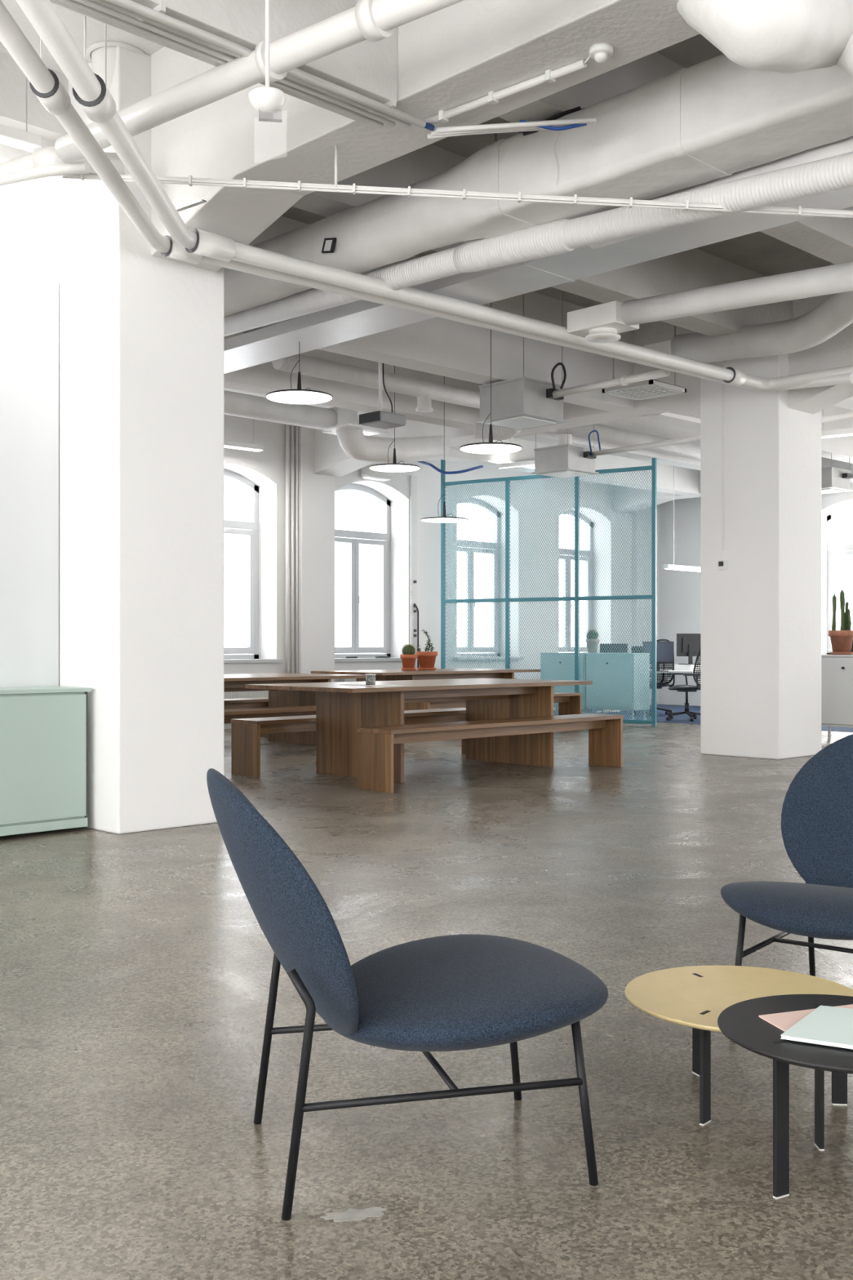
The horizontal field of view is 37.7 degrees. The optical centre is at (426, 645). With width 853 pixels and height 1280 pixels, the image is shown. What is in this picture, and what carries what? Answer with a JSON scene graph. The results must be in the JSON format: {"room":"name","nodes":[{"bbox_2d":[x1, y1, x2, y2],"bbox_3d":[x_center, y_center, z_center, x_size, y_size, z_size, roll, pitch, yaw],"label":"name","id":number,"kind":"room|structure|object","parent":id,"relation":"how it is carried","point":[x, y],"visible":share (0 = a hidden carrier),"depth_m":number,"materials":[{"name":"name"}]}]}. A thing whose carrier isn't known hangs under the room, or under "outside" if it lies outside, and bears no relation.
{"room":"design studio","nodes":[
{"label":"design studio","id":0,"kind":"room"},
{"bbox_2d":[0,137,57,279],"bbox_3d":[-5.074,-1.150,4.794,7.850,4.400,0.250,0,0,-44],"label":"wall","id":1,"kind":"structure","parent":0,"point":[28,209],"depth_m":7.31,"materials":[{"name":"white paint"}]},
{"bbox_2d":[0,266,58,687],"bbox_3d":[-3.913,-0.560,5.733,4.822,3.220,0.030,0,0,-44],"label":"board","id":2,"kind":"object","parent":1,"relation":"attached to","point":[29,302],"visible":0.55,"depth_m":7.26,"materials":[{"name":"white"}]},
{"bbox_2d":[0,51,68,142],"bbox_3d":[-4.873,-3.180,4.725,8.040,0.380,0.130,0,0,-44],"label":"ceiling beam","id":3,"kind":"structure","parent":1,"relation":"attached to","point":[40,122],"depth_m":7.15,"materials":[{"name":"paint"}]},
{"bbox_2d":[0,0,164,73],"bbox_3d":[2.312,-3.475,7.884,24.130,0.250,19.440,0,0,-44],"label":"ceiling","id":4,"kind":"structure","parent":0,"point":[73,21],"depth_m":6.85,"materials":[{"name":"paint"}]},
{"bbox_2d":[0,76,41,152],"bbox_3d":[-2.366,-3.076,6.946,0.438,0.548,0.100,0,0,-44],"label":"tube light","id":5,"kind":"object","parent":4,"relation":"hanging from","point":[13,137],"visible":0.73,"depth_m":6.99,"materials":[{"name":"white plastic"}]},
{"bbox_2d":[0,135,38,152],"bbox_3d":[-2.366,-2.812,6.946,0.420,0.019,0.075,0,0,-44],"label":"diffuser","id":6,"kind":"object","parent":5,"relation":"attached to","point":[21,142],"depth_m":7.00,"materials":[{"name":"white plastic"}]},
{"bbox_2d":[86,40,145,92],"bbox_3d":[-1.760,-3.100,7.091,0.340,0.500,0.340,0,0,-44],"label":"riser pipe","id":7,"kind":"object","parent":4,"relation":"attached to","point":[96,50],"visible":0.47,"depth_m":6.97,"materials":[{"name":"white metal"}]},
{"bbox_2d":[49,0,397,120],"bbox_3d":[-2.475,-2.920,3.524,6.290,0.960,0.280,0,0,-44],"label":"ceiling","id":8,"kind":"structure","parent":4,"relation":"attached to","point":[366,68],"depth_m":5.22,"materials":[{"name":"paint"}]},
{"bbox_2d":[59,0,435,131],"bbox_3d":[-1.478,-2.418,4.429,4.080,0.064,0.200,0,0,-44],"label":"cable tray","id":9,"kind":"object","parent":8,"relation":"attached to","point":[145,15],"visible":0.89,"depth_m":5.04,"materials":[{"name":"white paint"}]},
{"bbox_2d":[54,0,463,163],"bbox_3d":[-0.683,-2.370,5.107,2.718,0.158,0.164,0,0,39],"label":"pipe","id":10,"kind":"object","parent":8,"relation":"attached to","point":[372,20],"visible":0.95,"depth_m":5.00,"materials":[{"name":"white metal"}]},
{"bbox_2d":[248,0,286,122],"bbox_3d":[-0.553,-2.519,4.350,0.130,1.662,0.130,0,0,-19],"label":"emergency light","id":11,"kind":"object","parent":4,"relation":"hanging from","point":[268,101],"visible":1,"depth_m":4.33,"materials":[{"name":"white plastic"}]},
{"bbox_2d":[223,332,482,431],"bbox_3d":[-1.450,-2.920,12.080,6.240,0.960,0.280,0,0,-44],"label":"ceiling beam","id":12,"kind":"structure","parent":4,"relation":"attached to","point":[264,378],"depth_m":12.69,"materials":[{"name":"paint"}]},
{"bbox_2d":[271,354,479,408],"bbox_3d":[-0.039,-2.550,12.411,3.600,0.170,0.170,0,0,-44],"label":"spiral duct","id":13,"kind":"object","parent":12,"relation":"attached to","point":[308,366],"visible":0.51,"depth_m":11.87,"materials":[{"name":"white metal"}]},
{"bbox_2d":[474,422,520,439],"bbox_3d":[0.786,-2.360,13.477,0.565,0.281,0.255,0,0,11],"label":"air duct","id":14,"kind":"object","parent":13,"relation":"attached to","point":[499,433],"visible":0.46,"depth_m":13.41,"materials":[{"name":"white metal"}]},
{"bbox_2d":[359,362,405,429],"bbox_3d":[-0.392,-2.661,11.202,0.333,1.378,0.280,0,0,-44],"label":"projector","id":15,"kind":"object","parent":4,"relation":"hanging from","point":[380,419],"visible":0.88,"depth_m":11.15,"materials":[{"name":"grey"}]},
{"bbox_2d":[368,365,420,471],"bbox_3d":[-0.311,-2.536,12.200,0.500,1.628,0.500,0,0,-44],"label":"pendant lamp","id":16,"kind":"object","parent":4,"relation":"hanging from","point":[394,467],"visible":0.99,"depth_m":12.19,"materials":[{"name":"grey plastic"}]},
{"bbox_2d":[151,0,700,271],"bbox_3d":[0.099,-2.805,5.713,0.450,1.190,18.030,0,0,-44],"label":"ceiling beam","id":17,"kind":"structure","parent":4,"relation":"attached to","point":[452,56],"depth_m":5.86,"materials":[{"name":"paint"}]},
{"bbox_2d":[0,0,852,391],"bbox_3d":[0.216,-2.248,7.428,2.230,0.211,9.420,0,0,34],"label":"drain pipe","id":18,"kind":"object","parent":17,"relation":"hanging from","point":[44,82],"visible":0.63,"depth_m":6.35,"materials":[{"name":"white metal"}]},
{"bbox_2d":[62,145,852,217],"bbox_3d":[0.209,-2.250,6.099,4.023,0.400,0.034,0,0,2],"label":"supply pipe","id":19,"kind":"object","parent":17,"relation":"hanging from","point":[190,180],"visible":0.84,"depth_m":6.10,"materials":[{"name":"white metal"}]},
{"bbox_2d":[0,146,126,174],"bbox_3d":[-2.086,-2.370,6.272,1.262,0.132,0.278,0,0,20],"label":"pipe","id":20,"kind":"object","parent":19,"relation":"attached to","point":[41,156],"visible":0.47,"depth_m":6.10,"materials":[{"name":"white metal"}]},
{"bbox_2d":[0,161,89,186],"bbox_3d":[-2.110,-2.310,6.204,1.010,0.056,0.095,0,0,22],"label":"pipe","id":21,"kind":"object","parent":20,"relation":"attached to","point":[79,167],"visible":1,"depth_m":6.06,"materials":[{"name":"white metal"}]},
{"bbox_2d":[424,58,586,124],"bbox_3d":[0.330,-2.429,5.511,0.888,0.041,0.042,0,0,42],"label":"conduit","id":22,"kind":"object","parent":17,"relation":"attached to","point":[550,76],"visible":1,"depth_m":5.47,"materials":[{"name":"white metal"}]},
{"bbox_2d":[426,117,595,138],"bbox_3d":[0.395,-2.418,5.824,0.786,0.067,0.119,0,0,2],"label":"bundle","id":23,"kind":"object","parent":17,"relation":"attached to","point":[562,124],"visible":1,"depth_m":5.80,"materials":[{"name":"white paint"}]},
{"bbox_2d":[588,43,613,63],"bbox_3d":[0.717,-2.422,5.131,0.100,0.056,0.100,0,0,-44],"label":"sensor","id":24,"kind":"object","parent":17,"relation":"attached to","point":[600,52],"visible":1,"depth_m":5.11,"materials":[{"name":"white plastic"}]},
{"bbox_2d":[240,215,633,412],"bbox_3d":[-0.191,-2.920,10.793,6.240,0.960,0.280,0,0,-44],"label":"ceiling","id":25,"kind":"structure","parent":4,"relation":"attached to","point":[439,346],"depth_m":11.40,"materials":[{"name":"paint"}]},
{"bbox_2d":[420,376,468,522],"bbox_3d":[0.187,-2.328,13.100,0.500,2.044,0.500,0,0,-44],"label":"pendant lamp","id":26,"kind":"object","parent":4,"relation":"hanging from","point":[444,518],"visible":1,"depth_m":13.09,"materials":[{"name":"grey plastic"}]},
{"bbox_2d":[459,302,522,453],"bbox_3d":[0.510,-2.450,9.900,0.500,1.800,0.500,0,0,-44],"label":"pendant lamp","id":27,"kind":"object","parent":4,"relation":"hanging from","point":[491,447],"visible":0.98,"depth_m":9.88,"materials":[{"name":"grey plastic"}]},
{"bbox_2d":[475,290,568,430],"bbox_3d":[0.900,-2.709,11.626,0.625,1.282,0.645,0,0,-44],"label":"box","id":28,"kind":"object","parent":4,"relation":"hanging from","point":[520,403],"visible":0.88,"depth_m":11.46,"materials":[{"name":"metal"}]},
{"bbox_2d":[552,368,670,398],"bbox_3d":[1.604,-2.308,11.003,0.087,0.088,1.250,0,0,-44],"label":"supply pipe","id":29,"kind":"object","parent":28,"relation":"attached to","point":[623,380],"visible":0.94,"depth_m":10.94,"materials":[{"name":"white metal"}]},
{"bbox_2d":[223,133,852,373],"bbox_3d":[1.674,-2.829,6.812,0.490,1.043,11.400,0,0,-44],"label":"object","id":30,"kind":"object","parent":4,"relation":"hanging from","point":[362,317],"visible":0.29,"depth_m":7.96,"materials":[{"name":"metal"}]},
{"bbox_2d":[265,341,333,404],"bbox_3d":[-0.967,-2.094,9.500,0.510,0.433,0.510,0,0,-44],"label":"pendant lamp","id":31,"kind":"object","parent":30,"relation":"hanging from","point":[299,396],"visible":1,"depth_m":9.48,"materials":[{"name":"grey plastic"}]},
{"bbox_2d":[15,0,852,390],"bbox_3d":[0.874,-2.248,7.396,2.609,0.224,9.859,0,0,41],"label":"drain pipe","id":32,"kind":"object","parent":30,"relation":"hanging from","point":[90,90],"depth_m":7.00,"materials":[{"name":"white metal"}]},
{"bbox_2d":[567,261,852,342],"bbox_3d":[1.896,-2.280,8.273,0.280,0.269,2.253,0,0,-44],"label":"air duct","id":33,"kind":"object","parent":32,"relation":"attached to","point":[602,322],"visible":1,"depth_m":8.24,"materials":[{"name":"white metal"}]},
{"bbox_2d":[585,327,620,342],"bbox_3d":[1.260,-2.218,8.924,0.250,0.055,0.250,0,0,-44],"label":"outlet","id":34,"kind":"object","parent":33,"relation":"attached to","point":[594,335],"depth_m":8.86,"materials":[{"name":"white paint"}]},
{"bbox_2d":[292,143,792,337],"bbox_3d":[1.067,-3.075,9.506,6.240,0.650,0.280,0,0,-44],"label":"ceiling","id":35,"kind":"structure","parent":4,"relation":"attached to","point":[692,268],"depth_m":9.91,"materials":[{"name":"grey paint"}]},
{"bbox_2d":[281,34,834,307],"bbox_3d":[4.350,-3.350,6.150,6.240,0.040,12.710,0,0,-44],"label":"ceiling","id":36,"kind":"structure","parent":4,"relation":"attached to","point":[760,252],"depth_m":10.36,"materials":[{"name":"concrete"}]},
{"bbox_2d":[530,428,599,478],"bbox_3d":[1.625,-2.669,14.528,0.560,1.362,0.600,0,0,-44],"label":"terminal","id":37,"kind":"object","parent":4,"relation":"hanging from","point":[565,460],"visible":0.83,"depth_m":14.37,"materials":[{"name":"metal"}]},
{"bbox_2d":[592,412,852,456],"bbox_3d":[3.484,-2.230,12.814,0.060,0.100,4.450,0,0,-44],"label":"supply pipe","id":38,"kind":"object","parent":37,"relation":"attached to","point":[845,415],"visible":0.51,"depth_m":13.67,"materials":[{"name":"white metal"}]},
{"bbox_2d":[443,437,698,495],"bbox_3d":[2.075,-2.920,18.045,6.200,0.960,0.280,0,0,-44],"label":"ceiling","id":39,"kind":"structure","parent":4,"relation":"attached to","point":[686,480],"depth_m":18.53,"materials":[{"name":"paint"}]},
{"bbox_2d":[313,293,852,476],"bbox_3d":[4.927,-2.805,10.358,0.470,1.190,17.920,0,0,-44],"label":"ceiling beam","id":40,"kind":"structure","parent":4,"relation":"attached to","point":[330,459],"depth_m":12.65,"materials":[{"name":"paint"}]},
{"bbox_2d":[513,417,700,470],"bbox_3d":[3.333,-2.920,16.758,6.200,0.960,0.280,0,0,-44],"label":"ceiling","id":41,"kind":"structure","parent":4,"relation":"attached to","point":[638,424],"depth_m":16.08,"materials":[{"name":"paint"}]},
{"bbox_2d":[498,52,852,264],"bbox_3d":[2.326,-3.075,8.220,6.240,0.650,0.280,0,0,-44],"label":"ceiling","id":42,"kind":"structure","parent":4,"relation":"attached to","point":[830,239],"depth_m":6.97,"materials":[{"name":"grey paint"}]},
{"bbox_2d":[644,290,852,362],"bbox_3d":[3.020,-2.740,10.576,0.649,0.445,3.014,0,0,-30],"label":"air duct","id":43,"kind":"object","parent":42,"relation":"attached to","point":[833,314],"visible":0.85,"depth_m":10.76,"materials":[{"name":"white metal"}]},
{"bbox_2d":[613,457,852,513],"bbox_3d":[9.647,-2.805,15.057,0.450,1.190,18.040,0,0,-44],"label":"ceiling beam","id":44,"kind":"structure","parent":4,"relation":"attached to","point":[662,497],"depth_m":20.85,"materials":[{"name":"paint"}]},
{"bbox_2d":[639,404,852,463],"bbox_3d":[4.592,-2.920,15.471,6.200,0.960,0.280,0,0,-44],"label":"ceiling","id":45,"kind":"structure","parent":4,"relation":"attached to","point":[841,448],"depth_m":15.80,"materials":[{"name":"paint"}]},
{"bbox_2d":[676,0,852,77],"bbox_3d":[1.232,-2.775,4.939,0.788,1.444,1.381,0,0,-35],"label":"duct","id":46,"kind":"object","parent":4,"relation":"hanging from","point":[779,36],"visible":0.98,"depth_m":4.53,"materials":[{"name":"white metal"}]},
{"bbox_2d":[821,453,852,493],"bbox_3d":[5.141,-2.668,16.139,0.560,1.363,0.600,0,0,-44],"label":"terminal","id":47,"kind":"object","parent":4,"relation":"hanging from","point":[833,480],"visible":0.41,"depth_m":15.91,"materials":[{"name":"metal"}]},
{"bbox_3d":[4.843,-3.075,5.646,6.240,0.650,0.280,0,0,-44],"label":"ceiling","id":48,"kind":"structure","parent":4,"relation":"attached to","visible":0},
{"bbox_2d":[223,53,852,316],"bbox_3d":[2.254,-2.514,5.085,0.517,0.412,11.125,0,0,-44],"label":"air duct","id":49,"kind":"object","parent":48,"relation":"hanging from","point":[717,117],"visible":0.74,"depth_m":6.24,"materials":[{"name":"grey metal"}]},
{"bbox_2d":[223,151,852,336],"bbox_3d":[1.461,-2.190,6.086,0.176,0.432,8.663,0,0,-44],"label":"spiral duct","id":50,"kind":"object","parent":49,"relation":"attached to","point":[835,173],"visible":0.98,"depth_m":6.68,"materials":[{"name":"white metal"}]},
{"bbox_2d":[588,136,852,248],"bbox_3d":[2.771,-2.285,5.018,0.176,0.176,5.300,0,0,-44],"label":"air duct","id":51,"kind":"object","parent":49,"relation":"attached to","point":[845,145],"visible":0.28,"depth_m":6.00,"materials":[{"name":"white metal"}]},
{"bbox_2d":[223,390,357,435],"bbox_3d":[-2.146,-2.587,13.288,3.511,0.270,0.280,0,0,-44],"label":"air duct","id":52,"kind":"object","parent":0,"point":[236,404],"visible":0.37,"depth_m":13.73,"materials":[{"name":"white metal"}]},
{"bbox_2d":[335,420,450,463],"bbox_3d":[-0.350,-2.245,14.077,0.372,0.445,1.668,0,0,43],"label":"air duct","id":53,"kind":"object","parent":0,"point":[358,446],"visible":0.93,"depth_m":13.79,"materials":[{"name":"white metal"}]},
{"bbox_2d":[0,721,852,1279],"bbox_3d":[2.312,1.150,7.884,24.130,0.200,19.440,0,0,-44],"label":"floor","id":54,"kind":"structure","parent":0,"point":[135,968],"depth_m":3.13,"materials":[{"name":"concrete"}]},
{"bbox_2d":[0,686,91,835],"bbox_3d":[-2.656,0.632,6.641,1.710,0.785,0.410,0,0,-44],"label":"base cabinet","id":55,"kind":"object","parent":54,"relation":"on","point":[44,730],"visible":1,"depth_m":6.89,"materials":[{"name":"green paint"}]},
{"bbox_2d":[57,46,223,834],"bbox_3d":[-1.704,-1.150,7.446,0.715,4.400,0.710,0,0,-44],"label":"pillar","id":56,"kind":"structure","parent":54,"relation":"on","point":[141,334],"depth_m":7.14,"materials":[{"name":"white paint"}]},
{"bbox_2d":[223,697,268,737],"bbox_3d":[-2.765,0.825,13.354,2.740,0.450,0.360,0,0,-44],"label":"bench","id":57,"kind":"object","parent":54,"relation":"on","point":[241,703],"visible":0.17,"depth_m":14.00,"materials":[{"name":"brown wood"}]},
{"bbox_2d":[223,705,315,724],"bbox_3d":[-1.422,0.825,11.981,2.740,0.450,0.360,0,0,-44],"label":"bench","id":58,"kind":"object","parent":54,"relation":"on","point":[236,713],"visible":0.03,"depth_m":11.82,"materials":[{"name":"brown wood"}]},
{"bbox_2d":[223,673,365,745],"bbox_3d":[-2.090,0.680,12.642,2.790,0.740,1.300,0,0,-44],"label":"dining table","id":59,"kind":"object","parent":54,"relation":"on","point":[232,682],"visible":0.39,"depth_m":13.14,"materials":[{"name":"brown wood"}]},
{"bbox_2d":[231,707,466,777],"bbox_3d":[-0.492,0.825,11.030,2.740,0.450,0.360,0,0,-44],"label":"bench","id":60,"kind":"object","parent":54,"relation":"on","point":[246,733],"visible":0.6,"depth_m":10.18,"materials":[{"name":"brown wood"}]},
{"bbox_2d":[320,1206,387,1222],"bbox_3d":[-0.133,1.049,2.307,0.128,0.001,0.050,0,0,-11],"label":"stain","id":61,"kind":"object","parent":54,"relation":"on","point":[350,1214],"depth_m":2.31,"materials":[{"name":"grey concrete"}]},
{"bbox_2d":[206,768,608,1220],"bbox_3d":[-0.034,0.649,2.581,0.825,0.805,0.668,0,0,-18],"label":"lounge chair","id":62,"kind":"object","parent":54,"relation":"on","point":[450,993],"visible":1,"depth_m":2.38,"materials":[{"name":"blue fabric"}]},
{"bbox_2d":[244,678,592,782],"bbox_3d":[0.007,0.680,10.469,2.790,0.740,1.300,0,0,-44],"label":"dining table","id":63,"kind":"object","parent":54,"relation":"on","point":[340,709],"visible":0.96,"depth_m":10.21,"materials":[{"name":"brown wood"}]},
{"bbox_2d":[311,667,540,710],"bbox_3d":[0.038,0.680,15.773,2.790,0.740,1.300,0,0,-44],"label":"dining table","id":64,"kind":"object","parent":54,"relation":"on","point":[438,673],"visible":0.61,"depth_m":15.38,"materials":[{"name":"brown wood"}]},
{"bbox_2d":[416,629,437,670],"bbox_3d":[0.004,0.047,15.880,0.275,0.526,0.275,0,0,-44],"label":"potted succulent","id":65,"kind":"object","parent":64,"relation":"on","point":[426,660],"visible":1,"depth_m":15.79,"materials":[{"name":"orange ceramic"}]},
{"bbox_2d":[357,713,623,793],"bbox_3d":[0.599,0.825,9.971,2.740,0.450,0.360,0,0,-44],"label":"bench","id":66,"kind":"object","parent":54,"relation":"on","point":[375,744],"visible":1,"depth_m":9.66,"materials":[{"name":"brown wood"}]},
{"bbox_2d":[405,692,582,715],"bbox_3d":[0.867,0.825,15.017,2.740,0.450,0.360,0,0,-44],"label":"bench","id":67,"kind":"object","parent":54,"relation":"on","point":[569,703],"visible":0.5,"depth_m":15.70,"materials":[{"name":"brown wood"}]},
{"bbox_2d":[440,457,657,726],"bbox_3d":[1.603,-1.150,17.124,3.259,4.400,0.050,0,0,32],"label":"wall","id":68,"kind":"structure","parent":54,"relation":"on","point":[653,468],"depth_m":17.01,"materials":[{"name":"teal metal"}]},
{"bbox_2d":[540,652,597,715],"bbox_3d":[2.085,0.577,18.216,0.406,0.946,0.834,0,0,-44],"label":"base cabinet","id":69,"kind":"object","parent":54,"relation":"on","point":[548,652],"visible":0.38,"depth_m":18.07,"materials":[{"name":"teal metal"}]},
{"bbox_2d":[585,653,649,719],"bbox_3d":[2.679,0.577,17.608,0.406,0.946,0.834,0,0,-44],"label":"base cabinet","id":70,"kind":"object","parent":54,"relation":"on","point":[629,657],"visible":0.44,"depth_m":17.40,"materials":[{"name":"teal metal"}]},
{"bbox_2d":[553,704,852,732],"bbox_3d":[4.970,1.048,18.359,4.220,0.007,6.700,0,0,-44],"label":"carpet","id":71,"kind":"structure","parent":54,"relation":"on","point":[661,716],"depth_m":18.46,"materials":[{"name":"blue carpet"}]},
{"bbox_2d":[593,669,699,712],"bbox_3d":[3.779,0.710,18.662,0.800,0.680,3.400,0,0,-44],"label":"desk","id":72,"kind":"object","parent":71,"relation":"on","point":[670,670],"visible":0.09,"depth_m":18.40,"materials":[{"name":"white plastic"}]},
{"bbox_2d":[674,664,700,671],"bbox_3d":[3.901,0.325,18.600,0.300,0.090,0.300,0,0,-44],"label":"paper stack","id":73,"kind":"object","parent":72,"relation":"on","point":[677,667],"visible":0.64,"depth_m":18.48,"materials":[{"name":"white paper"}]},
{"bbox_2d":[676,633,700,664],"bbox_3d":[3.910,0.050,18.566,0.400,0.460,0.250,0,0,-14],"label":"monitor","id":74,"kind":"object","parent":73,"relation":"on","point":[688,645],"visible":0.84,"depth_m":18.54,"materials":[{"name":"grey plastic"}]},
{"bbox_2d":[634,639,675,716],"bbox_3d":[3.417,0.472,18.726,0.676,1.142,0.688,0,0,36],"label":"office chair","id":75,"kind":"object","parent":71,"relation":"on","point":[662,683],"visible":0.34,"depth_m":18.78,"materials":[{"name":"grey plastic"}]},
{"bbox_2d":[666,648,700,721],"bbox_3d":[3.676,0.472,17.501,0.688,1.142,0.676,0,0,-2],"label":"office chair","id":76,"kind":"object","parent":71,"relation":"on","point":[682,688],"visible":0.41,"depth_m":17.44,"materials":[{"name":"grey plastic"}]},
{"bbox_2d":[624,965,852,1125],"bbox_3d":[0.733,0.928,2.885,0.544,0.244,0.544,0,0,-44],"label":"coffee table","id":77,"kind":"object","parent":54,"relation":"on","point":[695,997],"visible":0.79,"depth_m":2.91,"materials":[{"name":"yellow laminate"}]},
{"bbox_2d":[700,353,821,759],"bbox_3d":[3.234,-1.150,12.084,0.807,4.400,0.844,0,0,-44],"label":"pillar","id":78,"kind":"structure","parent":54,"relation":"on","point":[761,615],"depth_m":11.78,"materials":[{"name":"white paint"}]},
{"bbox_2d":[721,360,724,550],"bbox_3d":[2.827,-1.979,11.915,0.012,2.141,0.024,0,0,-44],"label":"channel","id":79,"kind":"object","parent":78,"relation":"attached to","point":[722,362],"visible":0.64,"depth_m":11.91,"materials":[{"name":"white plastic"}]},
{"bbox_2d":[717,994,852,1199],"bbox_3d":[0.825,0.902,2.465,0.490,0.296,0.490,0,0,-44],"label":"coffee table","id":80,"kind":"object","parent":54,"relation":"on","point":[740,1023],"visible":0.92,"depth_m":2.38,"materials":[{"name":"black laminate"}]},
{"bbox_2d":[758,1004,852,1031],"bbox_3d":[0.796,0.753,2.528,0.231,0.003,0.136,0,0,-13],"label":"brochure","id":81,"kind":"object","parent":80,"relation":"on","point":[784,1021],"visible":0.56,"depth_m":2.53,"materials":[{"name":"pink paper"}]},
{"bbox_2d":[780,1005,852,1048],"bbox_3d":[0.813,0.748,2.460,0.172,0.007,0.257,0,0,28],"label":"booklet","id":82,"kind":"object","parent":80,"relation":"on","point":[833,1026],"visible":1,"depth_m":2.43,"materials":[{"name":"white paper"}]},
{"bbox_2d":[720,733,852,976],"bbox_3d":[1.204,0.649,3.513,0.668,0.805,0.825,0,0,33],"label":"lounge chair","id":83,"kind":"object","parent":54,"relation":"on","point":[817,812],"visible":0.98,"depth_m":3.73,"materials":[{"name":"blue fabric"}]},
{"bbox_2d":[821,654,852,739],"bbox_3d":[4.639,0.575,13.573,0.426,0.950,0.844,0,0,-44],"label":"base cabinet","id":84,"kind":"object","parent":54,"relation":"on","point":[837,670],"visible":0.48,"depth_m":13.50,"materials":[{"name":"grey paint"}]},
{"bbox_2d":[828,588,852,654],"bbox_3d":[4.533,-0.260,13.643,0.282,0.721,0.282,0,0,-44],"label":"potted cactus","id":85,"kind":"object","parent":84,"relation":"on","point":[842,640],"visible":0.99,"depth_m":13.60,"materials":[{"name":"plant"}]},
{"bbox_2d":[828,630,852,652],"bbox_3d":[4.533,-0.038,13.643,0.282,0.253,0.282,0,0,-44],"label":"pot","id":86,"kind":"object","parent":84,"relation":"on","point":[842,641],"depth_m":13.55,"materials":[{"name":"ceramic"}]},
{"bbox_2d":[223,414,657,728],"bbox_3d":[-1.413,-1.150,17.291,14.900,4.400,0.620,0,0,-44],"label":"wall","id":87,"kind":"structure","parent":0,"point":[266,468],"depth_m":18.27,"materials":[{"name":"white paint"}]},
{"bbox_2d":[223,672,278,698],"bbox_3d":[-2.429,0.625,15.742,1.300,0.550,0.176,0,0,-44],"label":"radiator","id":88,"kind":"object","parent":87,"relation":"attached to","point":[258,694],"visible":0.13,"depth_m":15.78,"materials":[{"name":"white metal"}]},
{"bbox_2d":[223,468,283,663],"bbox_3d":[-2.591,-1.044,15.982,1.506,2.537,0.535,0,0,-44],"label":"window","id":89,"kind":"structure","parent":87,"relation":"in","point":[250,529],"depth_m":16.50,"materials":[{"name":"grey paint"}]},
{"bbox_2d":[285,424,289,673],"bbox_3d":[-1.822,-0.950,16.374,0.052,4.000,0.052,0,0,-44],"label":"pipe","id":90,"kind":"object","parent":87,"relation":"attached to","point":[287,426],"visible":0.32,"depth_m":16.35,"materials":[{"name":"white metal"}]},
{"bbox_2d":[290,425,293,673],"bbox_3d":[-1.762,-0.950,16.432,0.044,4.000,0.044,0,0,-44],"label":"pipe","id":91,"kind":"object","parent":87,"relation":"attached to","point":[291,426],"visible":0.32,"depth_m":16.41,"materials":[{"name":"white metal"}]},
{"bbox_2d":[295,426,297,673],"bbox_3d":[-1.710,-0.950,16.483,0.036,4.000,0.036,0,0,-44],"label":"pipe","id":92,"kind":"object","parent":87,"relation":"attached to","point":[296,427],"visible":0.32,"depth_m":16.47,"materials":[{"name":"white metal"}]},
{"bbox_2d":[297,426,334,682],"bbox_3d":[-1.490,-1.150,16.705,0.570,4.400,0.150,0,0,-44],"label":"pillar","id":93,"kind":"structure","parent":87,"relation":"attached to","point":[316,492],"depth_m":16.61,"materials":[{"name":"white paint"}]},
{"bbox_2d":[334,483,401,662],"bbox_3d":[-0.889,-1.044,17.646,1.506,2.537,0.535,0,0,-44],"label":"window","id":94,"kind":"structure","parent":87,"relation":"in","point":[354,538],"depth_m":17.82,"materials":[{"name":"grey paint"}]},
{"bbox_2d":[409,475,417,669],"bbox_3d":[-0.174,-0.925,18.020,0.120,3.050,0.069,0,0,-44],"label":"column","id":95,"kind":"structure","parent":87,"relation":"attached to","point":[413,479],"depth_m":18.01,"materials":[{"name":"white paint"}]},
{"bbox_2d":[453,497,524,660],"bbox_3d":[0.812,-1.044,19.310,1.506,2.537,0.535,0,0,-44],"label":"window","id":96,"kind":"structure","parent":87,"relation":"in","point":[470,498],"depth_m":19.57,"materials":[{"name":"grey paint"}]},
{"bbox_2d":[559,509,593,653],"bbox_3d":[2.514,-1.044,20.974,1.506,2.537,0.535,0,0,-44],"label":"window","id":97,"kind":"structure","parent":87,"relation":"in","point":[590,626],"depth_m":21.37,"materials":[{"name":"grey paint"}]},
{"bbox_2d":[631,506,652,704],"bbox_3d":[3.761,-1.150,21.862,0.450,4.400,0.120,0,0,-44],"label":"wall","id":98,"kind":"structure","parent":87,"relation":"attached to","point":[649,511],"depth_m":21.77,"materials":[{"name":"white paint"}]},
{"bbox_2d":[548,423,700,460],"bbox_3d":[3.599,-2.550,16.486,6.000,0.200,0.200,0,0,-44],"label":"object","id":99,"kind":"object","parent":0,"point":[607,434],"visible":0.27,"depth_m":15.27,"materials":[{"name":"white metal"}]},
{"bbox_2d":[601,325,686,400],"bbox_3d":[2.004,-2.839,11.500,0.550,1.021,0.550,0,0,-44],"label":"ceiling vent","id":100,"kind":"object","parent":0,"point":[650,388],"visible":0.92,"depth_m":11.47,"materials":[{"name":"white plastic"}]},
{"bbox_2d":[642,641,674,671],"bbox_3d":[3.319,0.155,17.934,0.460,0.430,0.250,0,0,-10],"label":"monitor","id":101,"kind":"object","parent":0,"point":[665,650],"visible":0.53,"depth_m":17.91,"materials":[{"name":"grey plastic"}]},
{"bbox_2d":[657,481,852,706],"bbox_3d":[10.659,-1.150,16.047,0.620,4.400,18.040,0,0,-44],"label":"wall","id":102,"kind":"structure","parent":0,"point":[678,591],"depth_m":21.91,"materials":[{"name":"white paint"}]},
{"bbox_2d":[826,503,852,654],"bbox_3d":[6.879,-1.044,19.750,0.535,2.537,1.506,0,0,-44],"label":"window","id":103,"kind":"structure","parent":102,"relation":"in","point":[833,550],"depth_m":20.33,"materials":[{"name":"grey paint"}]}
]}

